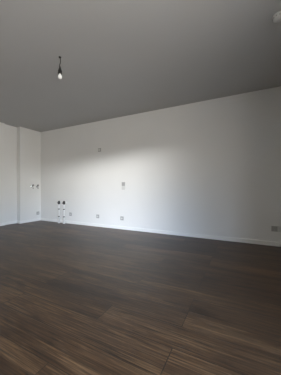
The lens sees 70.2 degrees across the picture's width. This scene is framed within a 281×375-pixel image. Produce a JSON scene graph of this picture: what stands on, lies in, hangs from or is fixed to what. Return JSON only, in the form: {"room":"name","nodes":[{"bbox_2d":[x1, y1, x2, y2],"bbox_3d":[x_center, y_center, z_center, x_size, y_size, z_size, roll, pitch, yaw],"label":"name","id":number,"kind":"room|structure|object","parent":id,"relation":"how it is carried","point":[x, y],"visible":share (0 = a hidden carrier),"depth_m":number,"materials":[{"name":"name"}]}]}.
{"room":"empty living room","nodes":[
{"label":"empty living room","id":0,"kind":"room"},
{"bbox_2d":[0,122,40,222],"bbox_3d":[-4.949,-0.354,2.369,0.350,2.600,8.120,0,0,27],"label":"wall","id":1,"kind":"structure","parent":0,"point":[20,166],"depth_m":5.40,"materials":[{"name":"paint"}]},
{"bbox_2d":[5,221,16,224],"bbox_3d":[-3.426,0.911,5.280,0.016,0.070,0.330,0,0,27],"label":"baseboard","id":2,"kind":"structure","parent":1,"relation":"attached to","point":[10,222],"depth_m":5.28,"materials":[{"name":"white wood"}]},
{"bbox_2d":[21,218,40,222],"bbox_3d":[-3.079,0.911,5.630,0.016,0.070,0.610,0,0,27],"label":"baseboard","id":3,"kind":"structure","parent":1,"relation":"attached to","point":[31,220],"depth_m":5.63,"materials":[{"name":"white wood"}]},
{"bbox_2d":[0,220,280,374],"bbox_3d":[-1.760,1.021,0.853,7.410,0.150,8.320,0,0,27],"label":"floor","id":4,"kind":"structure","parent":0,"point":[76,299],"depth_m":1.64,"materials":[{"name":"brown wood"}]},
{"bbox_2d":[57,201,61,222],"bbox_3d":[-2.212,0.643,5.453,0.068,0.605,0.133,0,0,27],"label":"pipe","id":5,"kind":"object","parent":4,"relation":"on","point":[58,202],"visible":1,"depth_m":5.42,"materials":[{"name":"white plastic"}]},
{"bbox_2d":[62,201,66,223],"bbox_3d":[-2.042,0.643,5.366,0.068,0.605,0.133,0,0,27],"label":"pipe","id":6,"kind":"object","parent":4,"relation":"on","point":[64,202],"visible":1,"depth_m":5.34,"materials":[{"name":"white plastic"}]},
{"bbox_2d":[0,0,280,131],"bbox_3d":[-1.760,-1.754,0.853,7.410,0.200,8.320,0,0,27],"label":"ceiling","id":7,"kind":"structure","parent":0,"point":[120,58],"depth_m":2.49,"materials":[{"name":"paint"}]},
{"bbox_2d":[58,56,61,78],"bbox_3d":[-1.015,-1.515,2.521,0.052,0.278,0.052,0,0,27],"label":"pendant light","id":8,"kind":"object","parent":7,"relation":"hanging from","point":[59,73],"visible":1,"depth_m":2.51,"materials":[{"name":"white glass"}]},
{"bbox_2d":[272,11,280,22],"bbox_3d":[1.327,-1.631,1.915,0.111,0.046,0.111,0,0,27],"label":"smoke detector","id":9,"kind":"object","parent":7,"relation":"attached to","point":[276,17],"visible":1,"depth_m":1.90,"materials":[{"name":"white plastic"}]},
{"bbox_2d":[41,86,280,241],"bbox_3d":[-0.270,-0.354,4.651,6.610,2.600,0.200,0,0,27],"label":"wall","id":10,"kind":"structure","parent":0,"point":[210,167],"depth_m":4.01,"materials":[{"name":"paint"}]},
{"bbox_2d":[41,218,280,246],"bbox_3d":[-0.163,0.911,4.475,6.260,0.070,0.016,0,0,27],"label":"baseboard","id":11,"kind":"structure","parent":10,"relation":"attached to","point":[253,241],"depth_m":3.99,"materials":[{"name":"white wood"}]},
{"bbox_2d":[271,226,280,231],"bbox_3d":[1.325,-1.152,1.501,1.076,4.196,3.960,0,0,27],"label":"electrical outlet","id":12,"kind":"object","parent":10,"relation":"attached to","point":[276,228],"visible":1,"depth_m":3.27,"materials":[{"name":"white plastic"}]}
]}

